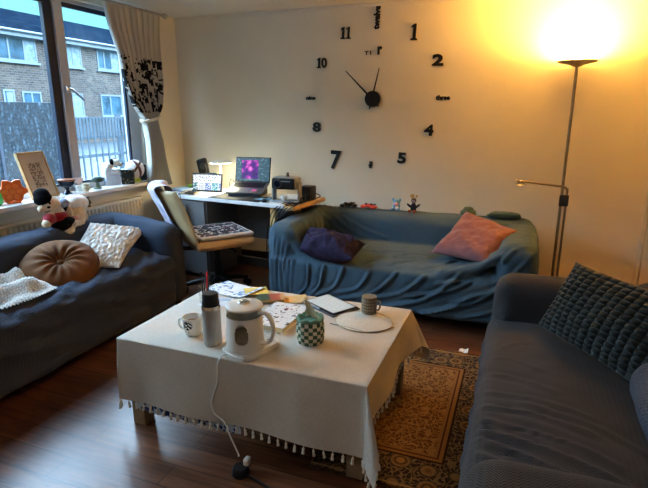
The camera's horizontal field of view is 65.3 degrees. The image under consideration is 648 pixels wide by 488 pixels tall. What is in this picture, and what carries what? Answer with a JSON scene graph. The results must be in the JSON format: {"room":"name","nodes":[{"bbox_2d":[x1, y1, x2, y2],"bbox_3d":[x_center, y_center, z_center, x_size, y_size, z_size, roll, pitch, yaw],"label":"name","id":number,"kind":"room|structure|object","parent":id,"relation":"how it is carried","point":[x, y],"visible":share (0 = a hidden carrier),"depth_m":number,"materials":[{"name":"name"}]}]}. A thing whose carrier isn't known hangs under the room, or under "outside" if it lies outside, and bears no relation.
{"room":"living room","nodes":[
{"label":"living room","id":0,"kind":"room"},
{"bbox_2d":[0,0,185,224],"bbox_3d":[-2.516,-0.387,2.640,0.200,2.325,5.550,5,15,20],"label":"wall","id":1,"kind":"structure","parent":0,"point":[170,120],"depth_m":4.81,"materials":[{"name":"paint"}]},
{"bbox_2d":[3,0,142,202],"bbox_3d":[-2.144,-0.974,3.298,0.134,1.408,2.680,5,15,20],"label":"window","id":2,"kind":"structure","parent":1,"relation":"in","point":[50,11],"depth_m":3.80,"materials":[{"name":"plastic"}]},
{"bbox_2d":[0,179,147,213],"bbox_3d":[-2.092,-0.270,3.459,0.225,0.035,2.680,5,15,20],"label":"windowsill","id":3,"kind":"structure","parent":1,"relation":"attached to","point":[26,203],"depth_m":3.87,"materials":[{"name":"white paint"}]},
{"bbox_2d":[0,193,2,205],"bbox_3d":[-2.141,-0.314,3.296,0.084,0.132,0.084,5,15,20],"label":"ornament","id":4,"kind":"object","parent":3,"relation":"on","point":[1,196],"visible":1,"depth_m":3.30,"materials":[{"name":"ceramic"}]},
{"bbox_2d":[0,179,27,203],"bbox_3d":[-2.090,-0.351,3.393,0.181,0.155,0.044,-12,19,-39],"label":"leaf ornament","id":5,"kind":"object","parent":3,"relation":"on","point":[12,192],"visible":0.99,"depth_m":3.38,"materials":[{"name":"orange ceramic"}]},
{"bbox_2d":[13,151,59,199],"bbox_3d":[-2.039,-0.491,3.601,0.119,0.325,0.250,3,15,13],"label":"picture frame","id":6,"kind":"object","parent":3,"relation":"on","point":[33,166],"visible":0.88,"depth_m":3.59,"materials":[{"name":"brown wood"}]},
{"bbox_2d":[27,162,47,187],"bbox_3d":[-2.036,-0.492,3.600,0.002,0.175,0.110,-14,11,16],"label":"print","id":7,"kind":"object","parent":6,"relation":"attached to","point":[36,171],"depth_m":3.60},
{"bbox_2d":[57,178,74,194],"bbox_3d":[-1.925,-0.430,3.789,0.124,0.109,0.124,5,15,20],"label":"goblet","id":8,"kind":"object","parent":3,"relation":"on","point":[66,183],"visible":1,"depth_m":3.76,"materials":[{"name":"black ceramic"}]},
{"bbox_2d":[74,177,82,190],"bbox_3d":[-1.908,-0.468,3.938,0.071,0.107,0.068,5,15,20],"label":"heart ornament","id":9,"kind":"object","parent":3,"relation":"on","point":[79,180],"visible":0.85,"depth_m":3.92,"materials":[{"name":"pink ceramic"}]},
{"bbox_2d":[82,183,90,191],"bbox_3d":[-1.841,-0.438,3.919,0.063,0.060,0.063,-6,16,-23],"label":"pot","id":10,"kind":"object","parent":3,"relation":"on","point":[86,187],"visible":1,"depth_m":3.90,"materials":[{"name":"beige ceramic"}]},
{"bbox_2d":[91,176,103,188],"bbox_3d":[-1.814,-0.495,4.054,0.100,0.102,0.100,5,15,20],"label":"ornament","id":11,"kind":"object","parent":3,"relation":"on","point":[97,179],"visible":1,"depth_m":4.03,"materials":[{"name":"green ceramic"}]},
{"bbox_2d":[102,168,120,185],"bbox_3d":[-1.797,-0.569,4.283,0.126,0.130,0.096,-11,18,-38],"label":"gift box","id":12,"kind":"object","parent":3,"relation":"on","point":[112,176],"visible":0.95,"depth_m":4.25,"materials":[{"name":"white cardboard"}]},
{"bbox_2d":[101,158,123,168],"bbox_3d":[-1.787,-0.676,4.264,0.106,0.089,0.168,13,19,40],"label":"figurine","id":13,"kind":"object","parent":12,"relation":"on","point":[113,162],"visible":1,"depth_m":4.22,"materials":[{"name":"white ceramic"}]},
{"bbox_2d":[120,168,134,183],"bbox_3d":[-1.679,-0.580,4.338,0.110,0.125,0.106,-4,15,-16],"label":"tin","id":14,"kind":"object","parent":3,"relation":"on","point":[127,174],"visible":1,"depth_m":4.29,"materials":[{"name":"black metal"}]},
{"bbox_2d":[140,164,146,179],"bbox_3d":[-1.660,-0.651,4.582,0.085,0.140,0.080,12,19,39],"label":"speaker","id":15,"kind":"object","parent":3,"relation":"on","point":[144,176],"visible":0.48,"depth_m":4.57},
{"bbox_2d":[101,0,167,18],"bbox_3d":[-2.097,-1.623,2.939,0.154,0.051,3.569,5,15,20],"label":"curtain rod","id":16,"kind":"object","parent":1,"relation":"attached to","point":[165,16],"visible":0.87,"depth_m":4.19,"materials":[{"name":"metal"}]},
{"bbox_2d":[102,1,171,187],"bbox_3d":[-1.553,-1.205,4.312,0.178,1.472,0.651,2,15,9],"label":"curtain","id":17,"kind":"object","parent":16,"relation":"hanging from","point":[135,34],"visible":0.97,"depth_m":4.33,"materials":[{"name":"fabric"}]},
{"bbox_2d":[0,264,487,487],"bbox_3d":[-0.112,1.018,2.051,5.350,0.100,5.950,5,15,20],"label":"floor","id":18,"kind":"structure","parent":0,"point":[66,427],"depth_m":2.31,"materials":[{"name":"laminate"}]},
{"bbox_2d":[0,196,145,236],"bbox_3d":[-2.055,0.203,3.529,0.082,0.738,2.530,5,15,20],"label":"radiator","id":19,"kind":"object","parent":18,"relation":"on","point":[134,205],"visible":0.14,"depth_m":4.06,"materials":[{"name":"metal"}]},
{"bbox_2d":[0,212,186,398],"bbox_3d":[-1.724,0.324,3.128,0.800,0.706,1.987,5,15,20],"label":"sofa","id":20,"kind":"object","parent":18,"relation":"on","point":[39,335],"visible":0.77,"depth_m":3.08,"materials":[{"name":"fabric"}]},
{"bbox_2d":[0,267,57,308],"bbox_3d":[-1.799,0.226,2.806,0.508,0.121,0.521,7,16,25],"label":"knitted throw","id":21,"kind":"object","parent":20,"relation":"on","point":[15,288],"visible":0.94,"depth_m":2.79,"materials":[{"name":"white fabric"}]},
{"bbox_2d":[33,188,78,233],"bbox_3d":[-1.796,-0.220,3.391,0.178,0.318,0.237,12,19,40],"label":"teddy bear","id":22,"kind":"object","parent":20,"relation":"on","point":[55,216],"visible":0.98,"depth_m":3.33},
{"bbox_2d":[18,240,99,285],"bbox_3d":[-1.635,0.140,3.136,0.359,0.284,0.452,14,20,42],"label":"round cushion","id":23,"kind":"object","parent":20,"relation":"on","point":[56,262],"visible":0.86,"depth_m":3.08,"materials":[{"name":"brown fabric"}]},
{"bbox_2d":[59,195,88,225],"bbox_3d":[-1.768,-0.237,3.588,0.160,0.218,0.269,-3,15,-10],"label":"plush dog","id":24,"kind":"object","parent":20,"relation":"on","point":[75,206],"visible":0.84,"depth_m":3.55},
{"bbox_2d":[79,222,141,267],"bbox_3d":[-1.501,-0.007,3.481,0.348,0.231,0.661,0,15,1],"label":"cushion","id":25,"kind":"object","parent":20,"relation":"on","point":[111,243],"visible":0.76,"depth_m":3.43,"materials":[{"name":"white fabric"}]},
{"bbox_2d":[154,186,254,293],"bbox_3d":[-0.944,-0.028,4.096,0.760,0.899,0.590,-9,17,-31],"label":"desk chair","id":26,"kind":"object","parent":18,"relation":"on","point":[171,202],"visible":0.76,"depth_m":3.86,"materials":[{"name":"beige wood"}]},
{"bbox_2d":[147,180,172,223],"bbox_3d":[-1.226,-0.272,3.927,0.269,0.420,0.369,-9,17,-31],"label":"blanket","id":27,"kind":"object","parent":26,"relation":"on","point":[156,183],"visible":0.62,"depth_m":3.80,"materials":[{"name":"white fabric"}]},
{"bbox_2d":[193,222,253,242],"bbox_3d":[-0.870,-0.094,4.111,0.460,0.058,0.452,-9,17,-31],"label":"seat pad","id":28,"kind":"object","parent":26,"relation":"on","point":[209,232],"visible":0.78,"depth_m":4.03,"materials":[{"name":"fabric"}]},
{"bbox_2d":[231,462,269,487],"bbox_3d":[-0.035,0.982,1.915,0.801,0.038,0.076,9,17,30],"label":"socket","id":29,"kind":"object","parent":18,"relation":"on","point":[239,471],"visible":0.99,"depth_m":2.07,"materials":[{"name":"black plastic"}]},
{"bbox_2d":[177,188,325,275],"bbox_3d":[-0.730,-0.072,4.567,1.400,0.750,0.540,8,16,27],"label":"desk","id":30,"kind":"object","parent":18,"relation":"on","point":[200,209],"visible":0.44,"depth_m":4.56,"materials":[{"name":"white laminate"}]},
{"bbox_2d":[178,191,198,194],"bbox_3d":[-1.205,-0.454,4.513,0.150,0.014,0.110,2,15,8],"label":"notebook","id":31,"kind":"object","parent":30,"relation":"on","point":[181,193],"visible":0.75,"depth_m":4.47,"materials":[{"name":"paper"}]},
{"bbox_2d":[196,158,209,172],"bbox_3d":[-1.165,-0.694,4.908,0.127,0.282,0.101,1,15,4],"label":"speaker","id":32,"kind":"object","parent":30,"relation":"on","point":[202,164],"visible":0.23,"depth_m":4.86,"materials":[{"name":"black plastic"}]},
{"bbox_2d":[192,173,222,191],"bbox_3d":[-1.067,-0.564,4.670,0.310,0.193,0.091,4,15,17],"label":"tablet","id":33,"kind":"object","parent":30,"relation":"on","point":[209,182],"visible":0.98,"depth_m":4.64,"materials":[{"name":"black plastic"}]},
{"bbox_2d":[209,160,230,191],"bbox_3d":[-0.948,-0.631,4.659,0.208,0.284,0.208,5,15,20],"label":"desk lamp","id":34,"kind":"object","parent":30,"relation":"on","point":[220,162],"visible":0.81,"depth_m":4.59,"materials":[{"name":"white plastic"}]},
{"bbox_2d":[207,193,271,201],"bbox_3d":[-0.707,-0.395,4.307,0.524,0.004,0.244,8,16,27],"label":"desk mat","id":35,"kind":"object","parent":30,"relation":"on","point":[220,196],"visible":0.74,"depth_m":4.30,"materials":[{"name":"grey plastic"}]},
{"bbox_2d":[228,188,266,196],"bbox_3d":[-0.667,-0.473,4.438,0.280,0.080,0.228,3,15,13],"label":"laptop stand","id":36,"kind":"object","parent":30,"relation":"on","point":[265,191],"visible":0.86,"depth_m":4.35,"materials":[{"name":"grey plastic"}]},
{"bbox_2d":[226,157,270,194],"bbox_3d":[-0.660,-0.602,4.436,0.330,0.292,0.281,3,15,13],"label":"laptop","id":37,"kind":"object","parent":36,"relation":"on","point":[252,176],"visible":0.99,"depth_m":4.51,"materials":[{"name":"black plastic"}]},
{"bbox_2d":[280,195,288,200],"bbox_3d":[-0.318,-0.373,4.091,0.067,0.040,0.056,-3,15,-13],"label":"espresso cup","id":38,"kind":"object","parent":30,"relation":"on","point":[283,197],"visible":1,"depth_m":4.07,"materials":[{"name":"white ceramic"}]},
{"bbox_2d":[271,172,302,203],"bbox_3d":[-0.304,-0.458,4.082,0.240,0.239,0.158,5,15,18],"label":"projector","id":39,"kind":"object","parent":30,"relation":"on","point":[287,182],"visible":0.99,"depth_m":4.03,"materials":[{"name":"grey plastic"}]},
{"bbox_2d":[266,193,319,255],"bbox_3d":[-0.212,-0.150,4.165,0.544,0.485,0.246,-14,20,-42],"label":"cable","id":40,"kind":"object","parent":30,"relation":"hanging from","point":[305,199],"visible":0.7,"depth_m":4.00,"materials":[{"name":"black plastic"}]},
{"bbox_2d":[302,185,315,200],"bbox_3d":[-0.139,-0.425,4.220,0.105,0.120,0.122,8,16,27],"label":"speaker","id":41,"kind":"object","parent":30,"relation":"on","point":[309,191],"visible":0.59,"depth_m":4.17,"materials":[{"name":"black plastic"}]},
{"bbox_3d":[-1.334,-0.488,4.639,0.200,0.018,0.150,7,16,24],"label":"notebook","id":42,"kind":"object","parent":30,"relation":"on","visible":0},
{"bbox_2d":[172,186,192,190],"bbox_3d":[-1.307,-0.509,4.654,0.170,0.014,0.130,11,18,37],"label":"notebook","id":43,"kind":"object","parent":42,"relation":"on","point":[181,188],"visible":0.83,"depth_m":4.61,"materials":[{"name":"paper"}]},
{"bbox_2d":[132,361,403,479],"bbox_3d":[-0.246,0.608,2.537,1.160,0.452,0.795,5,15,20],"label":"coffee table","id":44,"kind":"object","parent":18,"relation":"on","point":[354,471],"visible":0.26,"depth_m":2.42,"materials":[{"name":"brown wood"}]},
{"bbox_2d":[137,402,240,433],"bbox_3d":[-0.617,0.654,2.242,0.550,0.300,0.008,5,15,20],"label":"undercloth","id":45,"kind":"object","parent":44,"relation":"hanging from","point":[231,428],"visible":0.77,"depth_m":2.26,"materials":[{"name":"grey fabric"}]},
{"bbox_2d":[117,283,429,487],"bbox_3d":[-0.206,0.578,2.533,1.314,0.404,1.066,5,15,20],"label":"tablecloth","id":46,"kind":"object","parent":44,"relation":"on","point":[327,396],"visible":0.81,"depth_m":2.15,"materials":[{"name":"beige fabric"}]},
{"bbox_2d":[178,313,201,336],"bbox_3d":[-0.610,0.367,2.340,0.092,0.101,0.107,-12,19,-39],"label":"coffee cup","id":47,"kind":"object","parent":46,"relation":"on","point":[192,322],"visible":0.94,"depth_m":2.31,"materials":[{"name":"ceramic"}]},
{"bbox_2d":[201,290,221,346],"bbox_3d":[-0.495,0.326,2.226,0.082,0.239,0.082,5,15,20],"label":"flask","id":48,"kind":"object","parent":46,"relation":"on","point":[211,312],"visible":1,"depth_m":2.20,"materials":[{"name":"grey metal"}]},
{"bbox_2d":[198,298,232,305],"bbox_3d":[-0.584,0.313,2.747,0.160,0.001,0.120,2,15,9],"label":"leaflet","id":49,"kind":"object","parent":46,"relation":"on","point":[223,301],"visible":0.37,"depth_m":2.76,"materials":[{"name":"white paper"}]},
{"bbox_3d":[-0.639,0.270,2.718,0.069,0.100,0.069,5,15,20],"label":"glass","id":50,"kind":"object","parent":49,"relation":"on","visible":0},
{"bbox_2d":[200,272,202,292],"bbox_3d":[-0.656,0.230,2.725,0.010,0.159,0.036,-5,15,-20],"label":"pen","id":51,"kind":"object","parent":50,"relation":"in","point":[200,272],"visible":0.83,"depth_m":2.72,"materials":[{"name":"black plastic"}]},
{"bbox_2d":[206,272,207,290],"bbox_3d":[-0.627,0.229,2.715,0.018,0.165,0.010,3,15,12],"label":"pen","id":52,"kind":"object","parent":50,"relation":"in","point":[206,272],"visible":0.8,"depth_m":2.70,"materials":[{"name":"red plastic"}]},
{"bbox_2d":[207,272,210,290],"bbox_3d":[-0.616,0.233,2.696,0.038,0.169,0.010,2,15,9],"label":"pen","id":53,"kind":"object","parent":50,"relation":"in","point":[209,272],"visible":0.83,"depth_m":2.68,"materials":[{"name":"black plastic"}]},
{"bbox_2d":[205,281,263,296],"bbox_3d":[-0.519,0.257,2.922,0.300,0.022,0.190,10,18,34],"label":"magazine","id":54,"kind":"object","parent":46,"relation":"on","point":[228,288],"visible":0.93,"depth_m":2.93,"materials":[{"name":"paper"}]},
{"bbox_2d":[244,287,268,294],"bbox_3d":[-0.386,0.266,2.877,0.130,0.001,0.120,-4,15,-14],"label":"envelope","id":55,"kind":"object","parent":54,"relation":"on","point":[264,290],"visible":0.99,"depth_m":2.88,"materials":[{"name":"yellow paper"}]},
{"bbox_2d":[211,298,278,465],"bbox_3d":[-0.319,0.564,2.178,0.245,0.660,0.305,14,20,43],"label":"electric kettle","id":56,"kind":"object","parent":46,"relation":"on","point":[246,339],"visible":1,"depth_m":2.11,"materials":[{"name":"white plastic"}]},
{"bbox_2d":[263,301,305,333],"bbox_3d":[-0.221,0.361,2.510,0.196,0.028,0.296,6,16,22],"label":"sketchbook","id":57,"kind":"object","parent":46,"relation":"on","point":[284,315],"visible":0.54,"depth_m":2.49,"materials":[{"name":"beige paper"}]},
{"bbox_2d":[283,294,305,302],"bbox_3d":[-0.212,0.301,2.779,0.220,0.009,0.120,0,15,-1],"label":"paper bag","id":58,"kind":"object","parent":46,"relation":"on","point":[296,298],"visible":0.6,"depth_m":2.78,"materials":[{"name":"paper"}]},
{"bbox_2d":[257,293,284,302],"bbox_3d":[-0.292,0.297,2.765,0.150,0.017,0.100,-2,15,-7],"label":"paperback","id":59,"kind":"object","parent":58,"relation":"on","point":[279,297],"visible":0.79,"depth_m":2.75,"materials":[{"name":"paper"}]},
{"bbox_2d":[296,299,324,346],"bbox_3d":[-0.061,0.341,2.250,0.127,0.196,0.128,5,15,20],"label":"holder","id":60,"kind":"object","parent":46,"relation":"on","point":[310,325],"visible":1,"depth_m":2.22,"materials":[{"name":"green ceramic"}]},
{"bbox_2d":[301,294,359,317],"bbox_3d":[0.033,0.321,2.689,0.185,0.016,0.270,-11,18,-37],"label":"e-reader","id":61,"kind":"object","parent":46,"relation":"on","point":[332,306],"visible":0.9,"depth_m":2.66,"materials":[{"name":"black plastic"}]},
{"bbox_2d":[335,311,392,332],"bbox_3d":[0.195,0.379,2.483,0.288,0.006,0.252,5,15,20],"label":"placemat","id":62,"kind":"object","parent":46,"relation":"on","point":[357,320],"visible":0.94,"depth_m":2.47,"materials":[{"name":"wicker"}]},
{"bbox_2d":[330,323,393,332],"bbox_3d":[0.177,0.400,2.401,0.310,0.004,0.079,2,15,8],"label":"cable","id":63,"kind":"object","parent":62,"relation":"on","point":[330,323],"visible":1,"depth_m":2.40,"materials":[{"name":"grey plastic"}]},
{"bbox_2d":[361,293,380,314],"bbox_3d":[0.234,0.308,2.575,0.080,0.088,0.095,-7,16,-25],"label":"mug","id":64,"kind":"object","parent":62,"relation":"on","point":[369,301],"visible":1,"depth_m":2.55,"materials":[{"name":"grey ceramic"}]},
{"bbox_2d":[308,347,478,487],"bbox_3d":[0.512,0.820,2.598,0.740,0.008,1.300,5,15,20],"label":"rug","id":65,"kind":"object","parent":18,"relation":"on","point":[420,435],"visible":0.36,"depth_m":2.40,"materials":[{"name":"brown carpet"}]},
{"bbox_2d":[268,204,538,323],"bbox_3d":[0.595,0.136,3.914,1.936,0.675,0.974,5,15,20],"label":"sofa","id":66,"kind":"object","parent":18,"relation":"on","point":[395,263],"visible":0.73,"depth_m":3.65,"materials":[{"name":"blue fabric"}]},
{"bbox_2d":[299,227,364,263],"bbox_3d":[0.022,0.007,3.733,0.514,0.234,0.360,5,15,20],"label":"cushion","id":67,"kind":"object","parent":66,"relation":"on","point":[324,244],"visible":1,"depth_m":3.63,"materials":[{"name":"purple fabric"}]},
{"bbox_2d":[340,202,356,206],"bbox_3d":[0.208,-0.337,4.311,0.150,0.043,0.083,1,15,4],"label":"game controller","id":68,"kind":"object","parent":66,"relation":"on","point":[344,204],"visible":1,"depth_m":4.29,"materials":[{"name":"black plastic"}]},
{"bbox_2d":[360,203,376,208],"bbox_3d":[0.376,-0.321,4.249,0.150,0.043,0.083,9,17,31],"label":"game controller","id":69,"kind":"object","parent":66,"relation":"on","point":[372,206],"visible":1,"depth_m":4.23,"materials":[{"name":"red plastic"}]},
{"bbox_2d":[391,198,400,210],"bbox_3d":[0.594,-0.325,4.163,0.078,0.102,0.075,5,15,20],"label":"plush toy","id":70,"kind":"object","parent":66,"relation":"on","point":[396,202],"visible":1,"depth_m":4.14,"materials":[{"name":"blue fabric"}]},
{"bbox_2d":[407,194,419,212],"bbox_3d":[0.718,-0.328,4.078,0.109,0.144,0.103,5,15,20],"label":"doll","id":71,"kind":"object","parent":66,"relation":"on","point":[412,206],"visible":1,"depth_m":4.09,"materials":[{"name":"black fabric"}]},
{"bbox_2d":[460,206,475,214],"bbox_3d":[1.133,-0.262,3.977,0.123,0.068,0.098,5,15,20],"label":"beanie","id":72,"kind":"object","parent":66,"relation":"on","point":[468,209],"visible":0.71,"depth_m":3.95,"materials":[{"name":"green fabric"}]},
{"bbox_2d":[430,212,517,261],"bbox_3d":[1.068,-0.050,3.553,0.425,0.259,0.465,-13,19,-40],"label":"cushion","id":73,"kind":"object","parent":66,"relation":"on","point":[473,237],"visible":0.91,"depth_m":3.49,"materials":[{"name":"pink fabric"}]},
{"bbox_2d":[486,211,520,218],"bbox_3d":[1.379,-0.223,3.885,0.256,0.056,0.124,5,15,20],"label":"jumper","id":74,"kind":"object","parent":66,"relation":"on","point":[495,214],"visible":1,"depth_m":3.84,"materials":[{"name":"green fabric"}]},
{"bbox_2d":[459,348,467,352],"bbox_3d":[0.871,0.663,3.159,0.055,0.018,0.040,5,15,20],"label":"paper scrap","id":75,"kind":"object","parent":18,"relation":"on","point":[460,349],"visible":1,"depth_m":3.16,"materials":[{"name":"white paper"}]},
{"bbox_2d":[458,273,647,487],"bbox_3d":[1.008,0.688,1.781,0.962,0.676,1.912,5,15,20],"label":"sofa","id":76,"kind":"object","parent":18,"relation":"on","point":[545,412],"visible":0.8,"depth_m":1.74,"materials":[{"name":"fabric"}]},
{"bbox_2d":[538,262,647,380],"bbox_3d":[1.159,0.298,2.089,0.231,0.325,0.595,-5,15,-19],"label":"cushion","id":77,"kind":"object","parent":76,"relation":"on","point":[604,316],"visible":0.97,"depth_m":2.03,"materials":[{"name":"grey fabric"}]},
{"bbox_2d":[630,363,647,440],"bbox_3d":[1.076,0.598,1.466,0.228,0.209,0.904,5,15,20],"label":"cushion","id":78,"kind":"object","parent":76,"relation":"on","point":[639,379],"depth_m":1.69,"materials":[{"name":"fabric"}]},
{"bbox_2d":[513,56,598,276],"bbox_3d":[1.677,-0.422,3.752,0.490,1.836,0.267,-5,15,-17],"label":"floor lamp","id":79,"kind":"object","parent":18,"relation":"on","point":[577,62],"visible":0.84,"depth_m":3.76,"materials":[{"name":"metal"}]},
{"bbox_2d":[112,0,396,17],"bbox_3d":[-0.112,-1.329,1.443,5.350,0.100,5.950,5,15,20],"label":"ceiling","id":80,"kind":"structure","parent":0,"point":[172,8],"depth_m":4.25,"materials":[{"name":"paint"}]},
{"bbox_2d":[174,0,647,284],"bbox_3d":[0.909,-0.822,4.323,5.350,2.325,0.150,5,15,20],"label":"wall","id":81,"kind":"structure","parent":0,"point":[245,82],"depth_m":4.12,"materials":[{"name":"paint"}]},
{"bbox_2d":[241,249,268,258],"bbox_3d":[0.463,0.230,4.679,4.060,0.110,0.018,5,15,20],"label":"baseboard","id":82,"kind":"structure","parent":81,"relation":"attached to","point":[262,254],"depth_m":5.09,"materials":[{"name":"black wood"}]},
{"bbox_2d":[174,0,451,20],"bbox_3d":[0.880,-1.914,3.962,4.950,0.030,0.012,5,15,20],"label":"trim","id":83,"kind":"structure","parent":81,"relation":"attached to","point":[397,2],"depth_m":4.33,"materials":[{"name":"paint"}]},
{"bbox_2d":[306,6,449,168],"bbox_3d":[0.425,-1.294,4.287,1.265,1.347,0.040,5,15,20],"label":"wall clock","id":84,"kind":"object","parent":81,"relation":"attached to","point":[372,98],"visible":1,"depth_m":4.28,"materials":[{"name":"black plastic"}]},
{"bbox_2d":[632,188,647,285],"bbox_3d":[2.788,-0.506,3.552,0.850,2.100,0.045,5,15,20],"label":"trim","id":85,"kind":"structure","parent":81,"relation":"attached to","point":[642,276],"depth_m":3.84,"materials":[{"name":"white paint"}]},
{"bbox_3d":[-1.664,-0.567,4.469,0.094,0.034,0.094,5,15,20],"label":"stand","id":86,"kind":"object","parent":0,"visible":0},
{"bbox_2d":[125,160,143,177],"bbox_3d":[-1.664,-0.657,4.446,0.164,0.164,0.164,5,15,20],"label":"decorative ball","id":87,"kind":"object","parent":86,"relation":"on","point":[137,165],"visible":0.74,"depth_m":4.39,"materials":[{"name":"white"}]},
{"label":"outside","id":88,"kind":"structure","parent":0,"visible":0},
{"bbox_2d":[78,140,126,179],"bbox_3d":[-22.567,-5.895,29.552,56.300,0.100,80.000,5,15,20],"label":"ground","id":89,"kind":"structure","parent":88,"point":[85,145],"depth_m":19.38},
{"bbox_2d":[0,102,60,187],"bbox_3d":[-4.359,-0.634,5.442,0.070,1.800,4.010,5,15,20],"label":"screen","id":90,"kind":"object","parent":89,"relation":"on","point":[24,126],"visible":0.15,"depth_m":6.52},
{"bbox_2d":[0,8,124,142],"bbox_3d":[-16.953,-9.828,30.180,8.839,7.200,44.000,5,15,20],"label":"building","id":91,"kind":"structure","parent":89,"relation":"on","point":[93,61],"depth_m":27.66,"materials":[{"name":"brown brick"}]},
{"bbox_2d":[6,91,13,101],"bbox_3d":[-15.109,-6.798,24.424,0.022,1.120,0.340,5,15,20],"label":"curtain","id":92,"kind":"object","parent":91,"relation":"hanging from","point":[9,94],"depth_m":24.33,"materials":[{"name":"white fabric"}]},
{"bbox_2d":[22,40,35,60],"bbox_3d":[-14.611,-9.558,25.049,0.022,0.990,0.662,5,15,20],"label":"curtain","id":93,"kind":"object","parent":91,"relation":"hanging from","point":[28,46],"depth_m":25.04,"materials":[{"name":"white fabric"}]},
{"bbox_2d":[66,46,80,65],"bbox_3d":[-13.657,-10.181,27.454,0.022,0.990,1.040,5,15,20],"label":"curtain","id":94,"kind":"object","parent":91,"relation":"hanging from","point":[73,52],"depth_m":27.53,"materials":[{"name":"white fabric"}]},
{"bbox_2d":[74,95,83,114],"bbox_3d":[-13.641,-7.708,28.137,0.022,1.120,0.550,5,15,20],"label":"curtain","id":95,"kind":"object","parent":91,"relation":"hanging from","point":[78,102],"depth_m":28.12,"materials":[{"name":"white fabric"}]},
{"bbox_2d":[111,53,118,69],"bbox_3d":[-12.530,-10.916,30.296,0.022,0.990,0.550,5,15,20],"label":"curtain","id":96,"kind":"object","parent":91,"relation":"hanging from","point":[114,56],"depth_m":30.29,"materials":[{"name":"white fabric"}]},
{"bbox_2d":[75,114,127,179],"bbox_3d":[-4.332,-1.969,10.958,0.115,1.620,6.425,5,15,20],"label":"fence","id":97,"kind":"object","parent":89,"relation":"on","point":[118,133],"visible":0.15,"depth_m":10.29,"materials":[{"name":"white metal"}]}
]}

